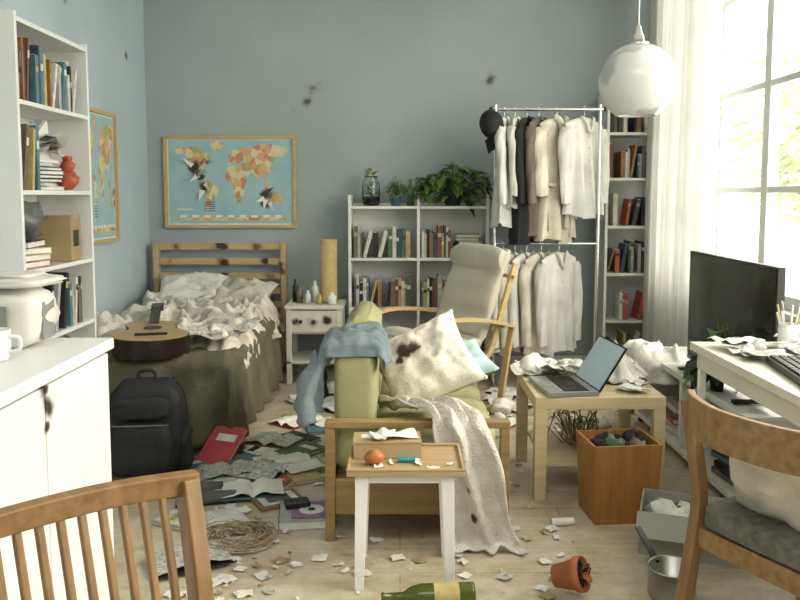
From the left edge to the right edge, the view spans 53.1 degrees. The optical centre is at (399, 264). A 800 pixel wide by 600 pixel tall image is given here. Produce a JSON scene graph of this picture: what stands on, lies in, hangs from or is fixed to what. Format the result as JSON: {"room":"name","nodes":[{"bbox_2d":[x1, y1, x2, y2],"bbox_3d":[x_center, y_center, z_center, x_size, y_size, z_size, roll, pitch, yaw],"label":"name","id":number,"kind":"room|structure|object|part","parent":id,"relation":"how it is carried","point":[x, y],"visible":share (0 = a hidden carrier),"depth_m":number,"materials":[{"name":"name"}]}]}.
{"room":"studio apartment","nodes":[
{"label":"studio apartment","id":0,"kind":"room"},
{"bbox_2d":[0,0,150,314],"bbox_3d":[-1.955,-0.515,2.163,0.150,3.250,7.600,0,5,0],"label":"wall","id":1,"kind":"structure","parent":0,"point":[112,31],"depth_m":5.38,"materials":[{"name":"blue paint"}]},
{"bbox_2d":[89,107,119,244],"bbox_3d":[-1.855,-0.544,4.961,0.026,0.820,0.550,0,5,0],"label":"world map","id":2,"kind":"object","parent":1,"relation":"attached to","point":[103,124],"visible":0.74,"depth_m":5.03,"materials":[{"name":"blue paper"}]},
{"bbox_2d":[143,0,649,355],"bbox_3d":[0.020,-0.853,6.024,4.100,3.250,0.150,0,5,0],"label":"wall","id":3,"kind":"structure","parent":0,"point":[402,89],"depth_m":5.91,"materials":[{"name":"blue paint"}]},
{"bbox_2d":[163,136,296,227],"bbox_3d":[-1.260,-0.614,5.932,0.980,0.680,0.050,0,5,0],"label":"world map","id":4,"kind":"object","parent":3,"relation":"attached to","point":[210,181],"visible":1,"depth_m":5.95,"materials":[{"name":"blue paper"}]},
{"bbox_2d":[292,356,585,366],"bbox_3d":[0.020,0.733,6.080,3.800,0.080,0.015,0,5,0],"label":"baseboard","id":5,"kind":"structure","parent":3,"relation":"attached to","point":[498,359],"depth_m":6.07,"materials":[{"name":"white paint"}]},
{"bbox_2d":[112,367,795,599],"bbox_3d":[0.020,1.153,2.309,4.100,0.100,7.900,0,5,0],"label":"floor","id":6,"kind":"structure","parent":0,"point":[618,572],"depth_m":2.93,"materials":[{"name":"brown wood"}]},
{"bbox_2d":[0,9,96,337],"bbox_3d":[-1.732,-0.059,3.769,0.285,2.060,0.780,0,5,0],"label":"bookcase","id":7,"kind":"object","parent":6,"relation":"on","point":[14,111],"visible":0.44,"depth_m":3.82,"materials":[{"name":"white laminate"}]},
{"bbox_2d":[17,36,82,331],"bbox_3d":[-1.702,-0.186,3.733,0.326,1.640,0.655,0,5,0],"label":"books","id":8,"kind":"object","parent":7,"relation":"in","point":[43,81],"visible":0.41,"depth_m":3.63,"materials":[{"name":"paper"}]},
{"bbox_2d":[36,215,81,261],"bbox_3d":[-1.709,-0.135,3.963,0.202,0.224,0.200,-1,5,-9],"label":"cardboard box","id":9,"kind":"object","parent":7,"relation":"in","point":[62,233],"visible":0.76,"depth_m":3.88,"materials":[{"name":"brown cardboard"}]},
{"bbox_2d":[57,156,79,190],"bbox_3d":[-1.660,-0.456,3.998,0.107,0.172,0.109,0,5,0],"label":"vase","id":10,"kind":"object","parent":7,"relation":"in","point":[70,180],"visible":0.95,"depth_m":3.97,"materials":[{"name":"ceramic"}]},
{"bbox_2d":[0,338,113,599],"bbox_3d":[-1.337,0.711,1.626,1.065,0.900,1.335,0,5,0],"label":"base cabinet","id":11,"kind":"object","parent":6,"relation":"on","point":[55,413],"visible":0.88,"depth_m":1.91,"materials":[{"name":"white laminate"}]},
{"bbox_2d":[0,327,22,361],"bbox_3d":[-0.965,0.193,1.930,0.096,0.075,0.074,-3,6,-30],"label":"coffee mug","id":12,"kind":"object","parent":11,"relation":"on","point":[5,333],"visible":1,"depth_m":1.92,"materials":[{"name":"white ceramic"}]},
{"bbox_2d":[0,271,66,348],"bbox_3d":[-1.052,0.117,2.119,0.300,0.194,0.219,0,5,0],"label":"pot","id":13,"kind":"object","parent":11,"relation":"on","point":[31,311],"visible":0.94,"depth_m":2.05,"materials":[{"name":"white ceramic"}]},
{"bbox_2d":[0,469,213,599],"bbox_3d":[-0.329,0.784,0.983,0.548,0.872,0.485,5,7,45],"label":"slatted chair","id":14,"kind":"object","parent":6,"relation":"on","point":[184,485],"visible":1,"depth_m":1.19,"materials":[{"name":"brown wood"}]},
{"bbox_2d":[109,369,194,478],"bbox_3d":[-1.173,0.731,3.727,0.410,0.501,0.375,-1,5,-6],"label":"backpack","id":15,"kind":"object","parent":6,"relation":"on","point":[150,431],"visible":0.92,"depth_m":3.59,"materials":[{"name":"black fabric"}]},
{"bbox_2d":[96,242,287,450],"bbox_3d":[-1.302,0.394,4.962,1.076,0.950,2.073,0,5,0],"label":"bed","id":16,"kind":"object","parent":6,"relation":"on","point":[227,381],"visible":0.57,"depth_m":4.78,"materials":[{"name":"brown wood"}]},
{"bbox_2d":[112,303,189,359],"bbox_3d":[-1.297,0.350,4.432,0.379,0.161,0.985,0,5,-4],"label":"acoustic guitar","id":17,"kind":"object","parent":16,"relation":"on","point":[153,339],"visible":0.97,"depth_m":4.02,"materials":[{"name":"brown wood"}]},
{"bbox_2d":[64,312,260,339],"bbox_3d":[-1.291,0.331,4.516,0.960,0.067,0.878,0,5,0],"label":"newspaper","id":18,"kind":"object","parent":16,"relation":"on","point":[217,318],"visible":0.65,"depth_m":4.37,"materials":[{"name":"white paper"}]},
{"bbox_2d":[96,290,285,368],"bbox_3d":[-1.265,0.389,4.933,0.962,0.351,1.452,0,5,0],"label":"duvet","id":19,"kind":"object","parent":16,"relation":"on","point":[253,346],"depth_m":4.92,"materials":[{"name":"fabric"}]},
{"bbox_2d":[105,316,286,450],"bbox_3d":[-1.298,0.621,4.762,1.069,0.520,1.625,0,5,0],"label":"bedspread","id":20,"kind":"object","parent":16,"relation":"on","point":[227,381],"depth_m":4.05,"materials":[{"name":"green fabric"}]},
{"bbox_2d":[167,481,236,508],"bbox_3d":[-0.860,0.982,3.441,0.298,0.052,0.216,-1,5,-15],"label":"gloves","id":21,"kind":"object","parent":6,"relation":"on","point":[210,495],"visible":0.52,"depth_m":3.39,"materials":[{"name":"grey fabric"}]},
{"bbox_2d":[195,425,247,463],"bbox_3d":[-0.882,0.896,3.948,0.180,0.154,0.208,2,5,23],"label":"book","id":22,"kind":"object","parent":6,"relation":"on","point":[223,443],"visible":0.79,"depth_m":3.94,"materials":[{"name":"paper"}]},
{"bbox_2d":[152,423,324,579],"bbox_3d":[-0.736,0.967,3.616,0.790,0.042,1.881,0,5,0],"label":"scattered papers","id":23,"kind":"object","parent":6,"relation":"on","point":[270,461],"visible":0.79,"depth_m":3.68,"materials":[{"name":"paper"}]},
{"bbox_2d":[205,519,276,554],"bbox_3d":[-0.619,1.015,2.999,0.317,0.038,0.283,0,5,0],"label":"rope","id":24,"kind":"object","parent":6,"relation":"on","point":[247,544],"visible":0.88,"depth_m":2.99,"materials":[{"name":"fabric"}]},
{"bbox_2d":[250,488,302,511],"bbox_3d":[-0.520,0.997,3.400,0.200,0.017,0.160,-3,6,-29],"label":"picture frame","id":25,"kind":"object","parent":6,"relation":"on","point":[269,503],"visible":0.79,"depth_m":3.37,"materials":[{"name":"brown wood"}]},
{"bbox_2d":[278,499,325,530],"bbox_3d":[-0.375,1.002,3.220,0.220,0.040,0.220,-1,5,-7],"label":"box","id":26,"kind":"object","parent":6,"relation":"on","point":[312,517],"visible":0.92,"depth_m":3.15,"materials":[{"name":"cardboard"}]},
{"bbox_2d":[283,496,309,508],"bbox_3d":[-0.420,0.968,3.257,0.100,0.018,0.070,-2,5,-17],"label":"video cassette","id":27,"kind":"object","parent":26,"relation":"on","point":[297,502],"visible":1,"depth_m":3.23,"materials":[{"name":"plastic"}]},
{"bbox_2d":[284,299,345,383],"bbox_3d":[-0.590,0.536,5.660,0.400,0.545,0.377,0,5,0],"label":"nightstand","id":28,"kind":"object","parent":6,"relation":"on","point":[301,318],"visible":0.72,"depth_m":5.48,"materials":[{"name":"beige paint"}]},
{"bbox_2d":[292,279,335,304],"bbox_3d":[-0.599,0.186,5.595,0.342,0.160,0.132,1,5,13],"label":"toiletry bottles","id":29,"kind":"object","parent":28,"relation":"on","point":[315,296],"visible":1,"depth_m":5.57,"materials":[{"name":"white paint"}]},
{"bbox_2d":[320,239,337,301],"bbox_3d":[-0.505,0.039,5.665,0.132,0.440,0.132,0,5,0],"label":"table lamp","id":30,"kind":"object","parent":28,"relation":"on","point":[328,247],"visible":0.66,"depth_m":5.62,"materials":[{"name":"paper"}]},
{"bbox_2d":[163,381,635,599],"bbox_3d":[0.267,0.929,3.760,2.123,0.116,3.176,0,5,0],"label":"paper scraps","id":31,"kind":"object","parent":6,"relation":"on","point":[501,407],"visible":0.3,"depth_m":2.86,"materials":[{"name":"paper"}]},
{"bbox_2d":[268,386,533,429],"bbox_3d":[0.040,0.859,4.915,1.577,0.028,0.973,0,5,0],"label":"papers","id":32,"kind":"object","parent":6,"relation":"on","point":[328,406],"visible":0.34,"depth_m":4.82,"materials":[{"name":"paper"}]},
{"bbox_2d":[346,443,464,590],"bbox_3d":[0.018,0.858,2.754,0.387,0.413,0.283,0,5,0],"label":"side table","id":33,"kind":"object","parent":6,"relation":"on","point":[432,454],"visible":0.86,"depth_m":2.63,"materials":[{"name":"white wood"}]},
{"bbox_2d":[364,449,384,465],"bbox_3d":[-0.085,0.642,2.667,0.069,0.053,0.056,0,5,0],"label":"dried fruit","id":34,"kind":"object","parent":33,"relation":"on","point":[373,457],"visible":1,"depth_m":2.65,"materials":[{"name":"orange food"}]},
{"bbox_2d":[353,431,421,458],"bbox_3d":[-0.045,0.627,2.785,0.234,0.058,0.124,0,5,-2],"label":"wooden box","id":35,"kind":"object","parent":33,"relation":"on","point":[393,446],"visible":0.84,"depth_m":2.73,"materials":[{"name":"brown wood"}]},
{"bbox_2d":[363,427,452,468],"bbox_3d":[0.027,0.616,2.725,0.300,0.087,0.228,0,5,0],"label":"tissue","id":36,"kind":"object","parent":33,"relation":"on","point":[382,433],"visible":0.98,"depth_m":2.77,"materials":[{"name":"paper"}]},
{"bbox_2d":[397,457,419,461],"bbox_3d":[0.029,0.655,2.692,0.076,0.017,0.017,0,5,2],"label":"lighter","id":37,"kind":"object","parent":33,"relation":"on","point":[399,459],"visible":1,"depth_m":2.69,"materials":[{"name":"plastic"}]},
{"bbox_2d":[325,301,509,540],"bbox_3d":[0.065,0.608,3.617,0.690,0.759,1.292,0,5,0],"label":"sofa","id":38,"kind":"object","parent":6,"relation":"on","point":[359,382],"visible":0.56,"depth_m":3.01,"materials":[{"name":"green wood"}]},
{"bbox_2d":[293,321,392,427],"bbox_3d":[-0.215,0.419,3.131,0.376,0.359,0.322,0,5,0],"label":"cloth","id":39,"kind":"object","parent":38,"relation":"on","point":[369,338],"visible":1,"depth_m":3.01,"materials":[{"name":"blue fabric"}]},
{"bbox_2d":[379,309,487,398],"bbox_3d":[0.110,0.431,3.512,0.498,0.442,0.303,-1,5,-9],"label":"pillow","id":40,"kind":"object","parent":38,"relation":"on","point":[432,359],"visible":0.85,"depth_m":3.44,"materials":[{"name":"white fabric"}]},
{"bbox_2d":[378,395,528,554],"bbox_3d":[0.156,0.756,3.078,0.271,0.550,0.723,-3,6,-34],"label":"knit throw blanket","id":41,"kind":"object","parent":38,"relation":"on","point":[481,516],"visible":0.92,"depth_m":2.93,"materials":[{"name":"white fabric"}]},
{"bbox_2d":[463,339,499,374],"bbox_3d":[0.265,0.486,3.877,0.375,0.210,0.260,-2,5,-17],"label":"throw pillow","id":42,"kind":"object","parent":38,"relation":"on","point":[486,365],"visible":0.21,"depth_m":3.82,"materials":[{"name":"blue fabric"}]},
{"bbox_2d":[348,195,488,353],"bbox_3d":[0.133,0.138,5.877,1.005,1.300,0.285,0,5,0],"label":"bookshelf","id":43,"kind":"object","parent":6,"relation":"on","point":[418,217],"visible":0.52,"depth_m":5.97,"materials":[{"name":"white paint"}]},
{"bbox_2d":[362,168,379,205],"bbox_3d":[-0.210,-0.567,5.793,0.130,0.275,0.130,0,5,0],"label":"glass terrarium","id":44,"kind":"object","parent":43,"relation":"on","point":[370,185],"visible":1,"depth_m":5.75,"materials":[{"name":"glass"}]},
{"bbox_2d":[383,176,407,205],"bbox_3d":[-0.029,-0.534,5.768,0.179,0.214,0.113,-2,5,-20],"label":"potted herb","id":45,"kind":"object","parent":43,"relation":"on","point":[395,200],"visible":1,"depth_m":5.76,"materials":[{"name":"plant"}]},
{"bbox_2d":[406,179,413,205],"bbox_3d":[0.075,-0.522,5.776,0.056,0.190,0.056,0,5,0],"label":"bottle","id":46,"kind":"object","parent":43,"relation":"on","point":[410,202],"visible":0.98,"depth_m":5.76,"materials":[{"name":"green glass"}]},
{"bbox_2d":[354,224,481,325],"bbox_3d":[0.137,0.207,5.880,0.933,1.003,0.230,0,5,0],"label":"books","id":47,"kind":"object","parent":43,"relation":"on","point":[436,243],"visible":0.62,"depth_m":5.76,"materials":[{"name":"paper"}]},
{"bbox_2d":[411,161,492,216],"bbox_3d":[0.387,-0.536,5.710,0.633,0.410,0.318,0,5,0],"label":"pothos","id":48,"kind":"object","parent":43,"relation":"on","point":[454,189],"visible":0.99,"depth_m":5.70,"materials":[{"name":"plant"}]},
{"bbox_2d":[381,581,475,599],"bbox_3d":[0.088,1.046,2.529,0.295,0.075,0.075,0,5,-5],"label":"wine bottle","id":49,"kind":"object","parent":6,"relation":"on","point":[465,590],"visible":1,"depth_m":2.51,"materials":[{"name":"green glass"}]},
{"bbox_2d":[380,243,517,410],"bbox_3d":[0.253,0.372,4.961,0.799,0.986,0.650,-4,6,-36],"label":"lounge armchair","id":50,"kind":"object","parent":6,"relation":"on","point":[472,286],"visible":0.45,"depth_m":4.94,"materials":[{"name":"beige fabric"}]},
{"bbox_2d":[479,105,606,387],"bbox_3d":[0.935,-0.125,5.416,0.902,1.895,0.447,0,5,0],"label":"clothes rack","id":51,"kind":"object","parent":6,"relation":"on","point":[491,377],"depth_m":5.36,"materials":[{"name":"silver metal"}]},
{"bbox_3d":[0.601,-0.872,5.245,0.173,0.289,0.176,-3,6,-27],"label":"baseball cap","id":52,"kind":"part","parent":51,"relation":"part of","materials":[{"name":"black fabric"}]},
{"bbox_2d":[487,240,503,352],"bbox_3d":[0.699,0.203,5.457,0.179,0.742,0.484,3,6,27],"label":"coat","id":53,"kind":"object","parent":51,"relation":"hanging from","point":[497,348],"visible":0.13,"depth_m":5.29,"materials":[{"name":"white fabric"}]},
{"bbox_2d":[490,106,511,227],"bbox_3d":[0.700,-0.658,5.385,0.177,0.814,0.484,1,5,15],"label":"shirt","id":54,"kind":"object","parent":51,"relation":"hanging from","point":[500,216],"visible":0.66,"depth_m":5.21,"materials":[{"name":"white fabric"}]},
{"bbox_2d":[498,245,522,355],"bbox_3d":[0.780,0.221,5.460,0.172,0.779,0.485,3,6,33],"label":"coat","id":55,"kind":"object","parent":51,"relation":"hanging from","point":[503,331],"visible":0.13,"depth_m":5.28,"materials":[{"name":"white fabric"}]},
{"bbox_2d":[505,106,520,208],"bbox_3d":[0.770,-0.721,5.378,0.137,0.689,0.464,1,5,13],"label":"shirt","id":56,"kind":"object","parent":51,"relation":"hanging from","point":[512,191],"visible":0.59,"depth_m":5.19,"materials":[{"name":"white fabric"}]},
{"bbox_2d":[507,246,534,347],"bbox_3d":[0.860,0.203,5.459,0.156,0.742,0.485,4,6,38],"label":"coat","id":57,"kind":"object","parent":51,"relation":"hanging from","point":[513,300],"visible":0.27,"depth_m":5.30,"materials":[{"name":"white fabric"}]},
{"bbox_2d":[508,106,535,244],"bbox_3d":[0.849,-0.604,5.386,0.212,0.923,0.504,2,5,24],"label":"jacket","id":58,"kind":"object","parent":51,"relation":"hanging from","point":[518,234],"visible":0.54,"depth_m":5.25,"materials":[{"name":"black fabric"}]},
{"bbox_2d":[524,106,548,235],"bbox_3d":[0.929,-0.631,5.384,0.198,0.868,0.505,3,6,27],"label":"jacket","id":59,"kind":"object","parent":51,"relation":"hanging from","point":[530,131],"visible":0.44,"depth_m":5.19,"materials":[{"name":"brown fabric"}]},
{"bbox_2d":[518,241,556,355],"bbox_3d":[0.961,0.230,5.462,0.174,0.797,0.484,5,7,44],"label":"coat","id":60,"kind":"object","parent":51,"relation":"hanging from","point":[527,270],"visible":0.48,"depth_m":5.32,"materials":[{"name":"white fabric"}]},
{"bbox_2d":[534,106,575,243],"bbox_3d":[1.051,-0.605,5.388,0.527,0.922,0.250,-5,7,-43],"label":"bathrobe","id":61,"kind":"object","parent":51,"relation":"hanging from","point":[562,230],"visible":0.59,"depth_m":5.29,"materials":[{"name":"beige fabric"}]},
{"bbox_2d":[534,245,582,356],"bbox_3d":[1.081,0.221,5.461,0.485,0.778,0.184,-4,7,-40],"label":"shirt","id":62,"kind":"object","parent":51,"relation":"hanging from","point":[558,288],"visible":0.98,"depth_m":5.41,"materials":[{"name":"white fabric"}]},
{"bbox_2d":[557,106,609,219],"bbox_3d":[1.236,-0.685,5.381,0.506,0.761,0.220,-4,6,-37],"label":"shirt","id":63,"kind":"object","parent":51,"relation":"hanging from","point":[577,148],"visible":0.9,"depth_m":5.30,"materials":[{"name":"white fabric"}]},
{"bbox_2d":[550,517,574,525],"bbox_3d":[0.640,1.013,3.155,0.091,0.032,0.032,-1,5,-6],"label":"paper roll","id":64,"kind":"object","parent":6,"relation":"on","point":[561,521],"visible":1,"depth_m":3.14,"materials":[{"name":"white paper"}]},
{"bbox_2d":[550,555,592,592],"bbox_3d":[0.557,1.000,2.600,0.131,0.118,0.112,3,6,30],"label":"terracotta pot","id":65,"kind":"object","parent":6,"relation":"on","point":[573,573],"visible":1,"depth_m":2.58,"materials":[{"name":"ceramic"}]},
{"bbox_2d":[516,371,665,501],"bbox_3d":[0.845,0.758,3.655,0.550,0.452,0.550,0,5,0],"label":"coffee table","id":66,"kind":"object","parent":6,"relation":"on","point":[548,450],"visible":0.64,"depth_m":3.39,"materials":[{"name":"brown wood"}]},
{"bbox_2d":[547,409,598,445],"bbox_3d":[0.805,0.741,3.664,0.278,0.158,0.320,2,5,21],"label":"dried plant","id":67,"kind":"object","parent":66,"relation":"on","point":[567,428],"visible":0.78,"depth_m":3.65,"materials":[{"name":"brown plant"}]},
{"bbox_2d":[528,335,627,396],"bbox_3d":[0.775,0.439,3.518,0.340,0.202,0.320,-1,5,-6],"label":"laptop","id":68,"kind":"object","parent":66,"relation":"on","point":[605,355],"visible":1,"depth_m":3.49,"materials":[{"name":"metal"}]},
{"bbox_2d":[519,357,648,390],"bbox_3d":[0.861,0.491,3.674,0.584,0.080,0.576,0,5,0],"label":"loose papers","id":69,"kind":"object","parent":66,"relation":"on","point":[564,366],"visible":0.57,"depth_m":3.72,"materials":[{"name":"white paper"}]},
{"bbox_2d":[510,353,556,375],"bbox_3d":[0.630,0.465,3.812,0.227,0.099,0.195,0,5,0],"label":"rag","id":70,"kind":"object","parent":69,"relation":"on","point":[529,361],"visible":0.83,"depth_m":3.76,"materials":[{"name":"white fabric"}]},
{"bbox_2d":[608,339,647,383],"bbox_3d":[0.986,0.434,3.658,0.325,0.188,0.227,0,5,0],"label":"napkin","id":71,"kind":"object","parent":69,"relation":"on","point":[625,369],"visible":0.39,"depth_m":3.61,"materials":[{"name":"white fabric"}]},
{"bbox_2d":[628,356,649,410],"bbox_3d":[1.092,0.561,3.842,0.247,0.239,0.243,0,5,0],"label":"crumpled cloth","id":72,"kind":"object","parent":69,"relation":"on","point":[630,359],"visible":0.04,"depth_m":3.78,"materials":[{"name":"white fabric"}]},
{"bbox_2d":[576,428,662,525],"bbox_3d":[0.885,0.847,3.256,0.279,0.345,0.229,-1,5,-6],"label":"storage box","id":73,"kind":"object","parent":6,"relation":"on","point":[614,466],"visible":1,"depth_m":3.15,"materials":[{"name":"brown wood"}]},
{"bbox_2d":[593,96,646,344],"bbox_3d":[1.660,-0.220,5.846,0.400,2.020,0.285,0,5,0],"label":"bookcase","id":74,"kind":"object","parent":6,"relation":"on","point":[610,236],"visible":0.18,"depth_m":5.94,"materials":[{"name":"white paint"}]},
{"bbox_2d":[606,112,647,345],"bbox_3d":[1.648,-0.237,5.832,0.326,1.917,0.203,0,5,0],"label":"books","id":75,"kind":"object","parent":74,"relation":"in","point":[630,162],"visible":0.61,"depth_m":5.75,"materials":[{"name":"paper"}]},
{"bbox_2d":[635,526,698,599],"bbox_3d":[0.847,1.000,2.652,0.160,0.145,0.305,-3,6,-27],"label":"saucepan","id":76,"kind":"object","parent":6,"relation":"on","point":[663,570],"visible":0.66,"depth_m":2.60,"materials":[{"name":"metal"}]},
{"bbox_2d":[635,488,740,568],"bbox_3d":[1.090,0.966,2.902,0.435,0.170,0.332,2,5,20],"label":"carton","id":77,"kind":"object","parent":6,"relation":"on","point":[663,516],"visible":0.3,"depth_m":2.86,"materials":[{"name":"cardboard"}]},
{"bbox_2d":[635,347,799,497],"bbox_3d":[1.580,0.748,3.895,0.440,0.430,1.470,0,5,0],"label":"tv stand","id":78,"kind":"object","parent":6,"relation":"on","point":[721,400],"visible":0.22,"depth_m":3.63,"materials":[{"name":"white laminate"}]},
{"bbox_2d":[623,339,680,384],"bbox_3d":[1.318,0.548,4.377,0.303,0.298,0.511,0,5,0],"label":"draped cloth","id":79,"kind":"object","parent":78,"relation":"on","point":[650,356],"visible":0.56,"depth_m":4.19,"materials":[{"name":"white fabric"}]},
{"bbox_2d":[664,395,733,485],"bbox_3d":[1.500,0.809,3.808,0.242,0.175,1.037,0,5,0],"label":"stacked books","id":80,"kind":"object","parent":78,"relation":"on","point":[721,468],"visible":0.2,"depth_m":4.06,"materials":[{"name":"paper"}]},
{"bbox_2d":[683,321,738,391],"bbox_3d":[1.400,0.427,3.522,0.293,0.360,0.267,-2,5,-23],"label":"houseplant","id":81,"kind":"object","parent":78,"relation":"on","point":[690,373],"visible":0.2,"depth_m":3.53,"materials":[{"name":"plant"}]},
{"bbox_2d":[678,251,785,403],"bbox_3d":[1.490,0.259,3.616,0.220,0.580,0.950,0,5,0],"label":"television","id":82,"kind":"object","parent":78,"relation":"on","point":[743,295],"visible":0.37,"depth_m":3.52,"materials":[{"name":"black plastic"}]},
{"bbox_2d":[674,389,799,599],"bbox_3d":[1.053,0.736,2.014,0.590,0.788,0.537,-3,6,-27],"label":"dining chair","id":83,"kind":"object","parent":6,"relation":"on","point":[756,530],"visible":1,"depth_m":1.97,"materials":[{"name":"brown wood"}]},
{"bbox_2d":[690,342,799,446],"bbox_3d":[1.480,0.717,2.447,0.760,0.745,1.250,0,5,0],"label":"desk","id":84,"kind":"object","parent":6,"relation":"on","point":[753,377],"visible":0.73,"depth_m":2.60,"materials":[{"name":"white laminate"}]},
{"bbox_2d":[709,333,799,357],"bbox_3d":[1.339,0.289,2.801,0.434,0.056,0.421,0,5,0],"label":"papers","id":85,"kind":"object","parent":84,"relation":"on","point":[757,348],"depth_m":2.81,"materials":[{"name":"white paper"}]},
{"bbox_2d":[766,355,799,384],"bbox_3d":[1.250,0.328,2.418,0.150,0.027,0.440,1,5,9],"label":"keyboard","id":86,"kind":"object","parent":84,"relation":"on","point":[789,366],"visible":1,"depth_m":2.51,"materials":[{"name":"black plastic"}]},
{"bbox_2d":[776,301,799,343],"bbox_3d":[1.402,0.217,2.880,0.083,0.171,0.085,0,5,0],"label":"pencil cup","id":87,"kind":"object","parent":84,"relation":"on","point":[789,332],"visible":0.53,"depth_m":2.86,"materials":[{"name":"white ceramic"}]},
{"bbox_2d":[784,309,799,336],"bbox_3d":[1.995,-0.515,2.163,0.150,3.250,7.600,0,5,0],"label":"wall","id":88,"kind":"structure","parent":0,"point":[785,310],"depth_m":3.96,"materials":[{"name":"white paint"}]},
{"bbox_2d":[715,0,799,323],"bbox_3d":[1.965,-0.769,2.819,0.150,2.260,5.350,0,5,0],"label":"window","id":89,"kind":"structure","parent":88,"relation":"in","point":[769,188],"depth_m":4.28,"materials":[{"name":"white paint"}]},
{"bbox_3d":[1.844,-1.991,2.913,0.152,0.024,5.750,0,5,0],"label":"curtain rod","id":90,"kind":"object","parent":88,"relation":"attached to","visible":0},
{"bbox_2d":[642,0,720,346],"bbox_3d":[1.766,-0.658,5.112,0.148,2.980,1.060,0,5,0],"label":"sheer curtain","id":91,"kind":"object","parent":90,"relation":"hanging from","point":[680,197],"visible":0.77,"depth_m":4.93,"materials":[{"name":"white fabric"}]},
{"bbox_3d":[0.020,-2.184,2.017,4.100,0.100,7.900,0,5,0],"label":"ceiling","id":92,"kind":"structure","parent":0,"visible":0},
{"bbox_2d":[598,0,677,117],"bbox_3d":[0.905,-1.391,2.990,0.292,1.646,0.292,0,5,0],"label":"pendant lamp","id":93,"kind":"object","parent":92,"relation":"hanging from","point":[639,78],"visible":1,"depth_m":2.95,"materials":[{"name":"white glass"}]},
{"label":"outside","id":94,"kind":"structure","parent":0,"visible":0},
{"bbox_2d":[714,241,799,296],"bbox_3d":[21.100,1.519,10.171,37.800,0.200,60.000,0,5,0],"label":"ground","id":95,"kind":"structure","parent":94,"point":[744,250],"depth_m":30.43,"materials":[{"name":"white"}]},
{"bbox_2d":[716,81,799,255],"bbox_3d":[8.551,-1.436,14.917,4.852,4.861,4.949,0,5,0],"label":"tree","id":96,"kind":"object","parent":95,"relation":"on","point":[791,177],"visible":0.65,"depth_m":15.05,"materials":[{"name":"green plant"}]},
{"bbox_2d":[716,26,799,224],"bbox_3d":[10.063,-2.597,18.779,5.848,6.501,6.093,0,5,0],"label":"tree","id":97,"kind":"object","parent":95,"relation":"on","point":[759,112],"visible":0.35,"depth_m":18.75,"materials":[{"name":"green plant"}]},
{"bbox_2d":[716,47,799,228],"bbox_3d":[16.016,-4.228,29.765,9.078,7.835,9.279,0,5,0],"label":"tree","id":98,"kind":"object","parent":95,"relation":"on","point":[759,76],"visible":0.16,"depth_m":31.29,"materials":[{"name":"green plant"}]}
]}

